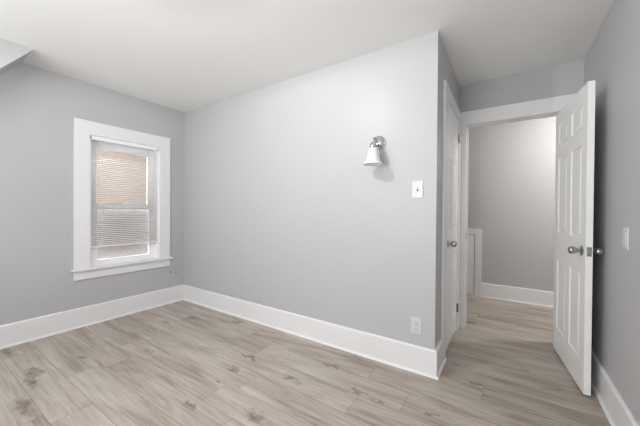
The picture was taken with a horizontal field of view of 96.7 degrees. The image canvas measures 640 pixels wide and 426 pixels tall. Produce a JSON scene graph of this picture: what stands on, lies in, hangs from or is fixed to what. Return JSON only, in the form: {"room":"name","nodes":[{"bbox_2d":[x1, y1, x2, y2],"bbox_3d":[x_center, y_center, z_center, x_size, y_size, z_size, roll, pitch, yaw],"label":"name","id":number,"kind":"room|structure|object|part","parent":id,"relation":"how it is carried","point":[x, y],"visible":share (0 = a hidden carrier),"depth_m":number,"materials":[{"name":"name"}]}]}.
{"room":"empty bedroom","nodes":[
{"label":"empty bedroom","id":0,"kind":"room"},
{"bbox_2d":[0,38,33,74],"bbox_3d":[-2.746,-0.766,2.054,0.378,1.135,0.905,1,1,33],"label":"wall","id":1,"kind":"structure","parent":0,"point":[12,54],"depth_m":2.23,"materials":[{"name":"grey paint"}]},
{"bbox_2d":[0,63,183,324],"bbox_3d":[-2.925,-0.059,2.320,0.200,2.556,3.947,1,1,33],"label":"wall","id":2,"kind":"structure","parent":0,"point":[38,106],"depth_m":2.71,"materials":[{"name":"grey paint"}]},
{"bbox_2d":[0,284,183,348],"bbox_3d":[-2.828,1.062,2.278,0.032,0.196,3.675,1,1,33],"label":"baseboard","id":3,"kind":"structure","parent":2,"relation":"attached to","point":[15,333],"depth_m":2.89,"materials":[{"name":"white paint"}]},
{"bbox_2d":[71,118,172,280],"bbox_3d":[-2.256,-0.138,3.284,0.252,1.626,1.008,1,1,33],"label":"window","id":4,"kind":"structure","parent":2,"relation":"in","point":[86,265],"depth_m":3.12,"materials":[{"name":"white paint"}]},
{"bbox_3d":[-2.416,-0.192,2.889,0.020,1.514,0.130,1,1,33],"label":"casing","id":5,"kind":"part","parent":4,"relation":"part of","materials":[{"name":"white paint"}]},
{"bbox_3d":[-2.186,0.574,3.241,0.072,0.020,1.008,1,1,33],"label":"sill","id":6,"kind":"part","parent":4,"relation":"part of","materials":[{"name":"white paint"}]},
{"bbox_3d":[-2.281,-0.421,3.300,0.037,0.752,0.674,1,1,33],"label":"sash","id":7,"kind":"part","parent":4,"relation":"part of","materials":[{"name":"white plastic"}]},
{"bbox_3d":[-2.252,0.226,3.283,0.037,0.665,0.674,1,1,33],"label":"sash","id":8,"kind":"part","parent":4,"relation":"part of","materials":[{"name":"white plastic"}]},
{"bbox_2d":[90,136,158,247],"bbox_3d":[-2.199,-0.219,3.248,0.041,1.160,0.702,1,1,33],"label":"mini blind","id":9,"kind":"object","parent":4,"relation":"attached to","point":[101,203],"visible":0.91,"depth_m":3.20,"materials":[{"name":"white plastic"}]},
{"bbox_3d":[-2.347,-0.206,3.060,0.002,1.125,0.002,1,1,33],"label":"ladder cord","id":10,"kind":"part","parent":9,"relation":"part of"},
{"bbox_3d":[-2.324,-0.206,3.045,0.002,1.125,0.002,1,1,33],"label":"ladder cord","id":11,"kind":"part","parent":9,"relation":"part of","materials":[{"name":"white fabric"}]},
{"bbox_3d":[-2.208,0.354,3.256,0.026,0.014,0.696,1,1,33],"label":"rail","id":12,"kind":"part","parent":9,"relation":"part of","materials":[{"name":"white plastic"}]},
{"bbox_3d":[-2.062,-0.207,3.442,0.002,1.125,0.002,0,1,-27],"label":"ladder cord","id":13,"kind":"part","parent":9,"relation":"part of","materials":[{"name":"white fabric"}]},
{"bbox_3d":[-2.181,-0.879,3.232,0.019,0.139,0.706,1,1,33],"label":"casing","id":14,"kind":"part","parent":4,"relation":"part of","materials":[{"name":"white paint"}]},
{"bbox_3d":[-1.955,-0.194,3.586,0.020,1.514,0.130,1,1,33],"label":"casing","id":15,"kind":"part","parent":4,"relation":"part of","materials":[{"name":"white paint"}]},
{"bbox_2d":[184,36,423,345],"bbox_3d":[-0.499,-0.077,3.010,3.087,2.498,0.120,1,1,33],"label":"wall","id":16,"kind":"structure","parent":0,"point":[283,210],"depth_m":2.63,"materials":[{"name":"grey paint"}]},
{"bbox_2d":[183,285,437,379],"bbox_3d":[-0.494,1.073,2.920,3.218,0.196,0.032,1,1,33],"label":"baseboard","id":17,"kind":"structure","parent":16,"relation":"attached to","point":[420,360],"depth_m":2.54,"materials":[{"name":"white paint"}]},
{"bbox_2d":[363,136,385,165],"bbox_3d":[0.420,-0.498,2.219,0.158,0.242,0.184,1,1,33],"label":"wall sconce","id":18,"kind":"object","parent":16,"relation":"attached to","point":[378,143],"visible":1,"depth_m":2.19,"materials":[{"name":"white glass"}]},
{"bbox_3d":[0.413,-0.440,2.209,0.158,0.124,0.158,1,1,33],"label":"lamp shade","id":19,"kind":"part","parent":18,"relation":"part of","materials":[{"name":"white glass"}]},
{"bbox_2d":[369,142,377,147],"bbox_3d":[0.413,-0.524,2.208,0.072,0.047,0.072,1,1,33],"label":"socket","id":20,"kind":"object","parent":18,"relation":"attached to","point":[372,145],"depth_m":2.18,"materials":[{"name":"silver metal"}]},
{"bbox_3d":[0.465,-0.561,2.279,0.116,0.116,0.033,1,1,33],"label":"plate","id":21,"kind":"part","parent":18,"relation":"part of","materials":[{"name":"silver metal"}]},
{"bbox_2d":[411,317,421,334],"bbox_3d":[0.720,0.845,2.131,0.078,0.122,0.008,1,1,33],"label":"electrical outlet","id":22,"kind":"object","parent":16,"relation":"attached to","point":[416,323],"visible":1,"depth_m":2.13,"materials":[{"name":"white plastic"}]},
{"bbox_2d":[412,181,422,197],"bbox_3d":[0.724,-0.175,2.119,0.080,0.126,0.019,1,1,33],"label":"light switch","id":23,"kind":"object","parent":16,"relation":"attached to","point":[417,186],"visible":1,"depth_m":2.12,"materials":[{"name":"white plastic"}]},
{"bbox_2d":[0,295,609,425],"bbox_3d":[0.331,1.218,1.658,6.250,0.060,6.324,1,1,33],"label":"floor","id":24,"kind":"structure","parent":0,"point":[179,363],"depth_m":2.03,"materials":[{"name":"laminate"}]},
{"bbox_2d":[0,0,613,111],"bbox_3d":[0.320,-1.358,1.656,6.320,0.100,6.424,1,1,33],"label":"ceiling","id":25,"kind":"structure","parent":0,"point":[180,55],"depth_m":2.12,"materials":[{"name":"white paint"}]},
{"bbox_2d":[421,31,459,349],"bbox_3d":[1.095,-0.061,2.532,0.100,2.498,1.078,1,1,33],"label":"wall","id":26,"kind":"structure","parent":0,"point":[437,67],"depth_m":2.09,"materials":[{"name":"grey paint"}]},
{"bbox_2d":[435,340,446,379],"bbox_3d":[0.919,1.090,2.168,0.032,0.196,0.335,1,1,33],"label":"baseboard","id":27,"kind":"structure","parent":26,"relation":"attached to","point":[439,349],"depth_m":2.13,"materials":[{"name":"white paint"}]},
{"bbox_3d":[0.926,1.179,2.164,0.014,0.017,0.335,1,1,33],"label":"shoe moulding","id":28,"kind":"part","parent":27,"relation":"part of","materials":[{"name":"white paint"}]},
{"bbox_2d":[446,104,459,348],"bbox_3d":[1.228,0.116,2.594,0.106,2.077,0.633,1,1,33],"label":"door","id":29,"kind":"structure","parent":26,"relation":"in","point":[453,137],"depth_m":2.58,"materials":[{"name":"white paint"}]},
{"bbox_3d":[1.097,0.257,2.367,0.072,0.066,0.066,1,1,33],"label":"knob","id":30,"kind":"part","parent":29,"relation":"part of","materials":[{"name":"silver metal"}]},
{"bbox_2d":[468,116,555,291],"bbox_3d":[2.666,-0.061,3.853,4.600,2.498,0.120,1,1,33],"label":"wall","id":31,"kind":"structure","parent":0,"point":[511,166],"depth_m":3.82,"materials":[{"name":"grey paint"}]},
{"bbox_2d":[467,235,474,295],"bbox_3d":[2.013,0.745,4.204,0.470,0.868,0.017,1,1,33],"label":"door","id":32,"kind":"structure","parent":31,"relation":"in","point":[471,238],"depth_m":4.10,"materials":[{"name":"white paint"}]},
{"bbox_2d":[468,228,481,296],"bbox_3d":[2.014,0.700,4.202,0.644,0.958,0.020,1,1,33],"label":"door frame","id":33,"kind":"structure","parent":31,"relation":"attached to","point":[477,232],"depth_m":4.04,"materials":[{"name":"white paint"}]},
{"bbox_3d":[2.016,0.266,4.199,0.471,0.089,0.018,1,1,33],"label":"head casing","id":34,"kind":"part","parent":33,"relation":"part of","materials":[{"name":"white paint"}]},
{"bbox_3d":[2.246,0.703,4.048,0.088,0.958,0.020,1,1,33],"label":"casing","id":35,"kind":"part","parent":33,"relation":"part of","materials":[{"name":"white paint"}]},
{"bbox_2d":[481,283,553,307],"bbox_3d":[3.405,1.099,3.277,2.705,0.196,0.032,1,1,33],"label":"baseboard","id":36,"kind":"structure","parent":31,"relation":"attached to","point":[493,291],"depth_m":3.78,"materials":[{"name":"white paint"}]},
{"bbox_3d":[3.400,1.188,3.270,2.705,0.017,0.014,1,1,33],"label":"shoe moulding","id":37,"kind":"part","parent":36,"relation":"part of","materials":[{"name":"white paint"}]},
{"bbox_2d":[459,60,583,111],"bbox_3d":[1.911,-0.057,2.710,4.600,2.498,0.120,1,1,33],"label":"wall","id":38,"kind":"structure","parent":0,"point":[568,78],"depth_m":2.64,"materials":[{"name":"grey paint"}]},
{"bbox_2d":[440,80,576,361],"bbox_3d":[1.575,0.079,2.415,1.033,2.222,1.005,1,1,33],"label":"door frame","id":39,"kind":"structure","parent":38,"relation":"attached to","point":[547,107],"depth_m":2.73,"materials":[{"name":"white paint"}]},
{"bbox_3d":[0.996,0.076,2.275,0.020,2.222,0.133,1,1,33],"label":"casing","id":40,"kind":"part","parent":39,"relation":"part of","materials":[{"name":"white paint"}]},
{"bbox_3d":[1.216,-0.977,2.588,0.020,0.104,0.639,1,1,33],"label":"head casing","id":41,"kind":"part","parent":39,"relation":"part of","materials":[{"name":"white paint"}]},
{"bbox_3d":[1.407,0.077,2.897,0.020,2.216,0.082,1,1,33],"label":"casing","id":42,"kind":"part","parent":39,"relation":"part of","materials":[{"name":"white paint"}]},
{"bbox_3d":[1.456,0.143,2.927,0.070,2.084,0.020,1,1,33],"label":"casing","id":43,"kind":"part","parent":39,"relation":"part of","materials":[{"name":"white paint"}]},
{"bbox_3d":[1.824,-0.960,2.680,0.932,0.132,0.020,1,1,33],"label":"head casing","id":44,"kind":"part","parent":39,"relation":"part of","materials":[{"name":"white paint"}]},
{"bbox_2d":[553,80,604,395],"bbox_3d":[1.910,0.164,2.169,0.180,2.034,0.759,1,1,27],"label":"door","id":45,"kind":"structure","parent":39,"relation":"attached to","point":[575,123],"depth_m":2.02,"materials":[{"name":"white paint"}]},
{"bbox_3d":[1.721,0.251,1.922,0.072,0.066,0.066,1,1,27],"label":"knob","id":46,"kind":"part","parent":45,"relation":"part of","materials":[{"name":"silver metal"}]},
{"bbox_3d":[1.741,0.252,1.842,0.025,0.060,0.002,1,1,27],"label":"latch plate","id":47,"kind":"part","parent":45,"relation":"part of","materials":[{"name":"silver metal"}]},
{"bbox_3d":[1.817,0.252,1.873,0.072,0.066,0.066,1,1,27],"label":"knob","id":48,"kind":"part","parent":45,"relation":"part of","materials":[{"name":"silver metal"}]},
{"bbox_2d":[584,0,639,425],"bbox_3d":[0.932,-0.044,0.346,0.120,2.498,4.905,1,1,33],"label":"wall","id":49,"kind":"structure","parent":0,"point":[612,60],"depth_m":1.64,"materials":[{"name":"grey paint"}]},
{"bbox_2d":[591,348,638,425],"bbox_3d":[0.895,1.104,0.452,0.032,0.196,4.732,1,1,33],"label":"baseboard","id":50,"kind":"structure","parent":49,"relation":"attached to","point":[614,407],"depth_m":1.68,"materials":[{"name":"white paint"}]},
{"bbox_3d":[0.887,1.194,0.457,0.014,0.017,4.732,1,1,33],"label":"shoe moulding","id":51,"kind":"part","parent":50,"relation":"part of","materials":[{"name":"white paint"}]},
{"bbox_2d":[622,227,628,249],"bbox_3d":[1.625,0.134,1.516,0.009,0.122,0.078,1,1,33],"label":"rocker switch","id":52,"kind":"object","parent":49,"relation":"attached to","point":[625,243],"visible":1,"depth_m":1.50,"materials":[{"name":"white plastic"}]},
{"label":"outside","id":53,"kind":"structure","parent":0,"visible":0},
{"bbox_2d":[96,149,147,259],"bbox_3d":[-5.115,-0.394,6.674,3.100,9.400,12.500,1,1,33],"label":"neighbouring house","id":54,"kind":"structure","parent":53,"point":[106,252],"depth_m":5.65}
]}

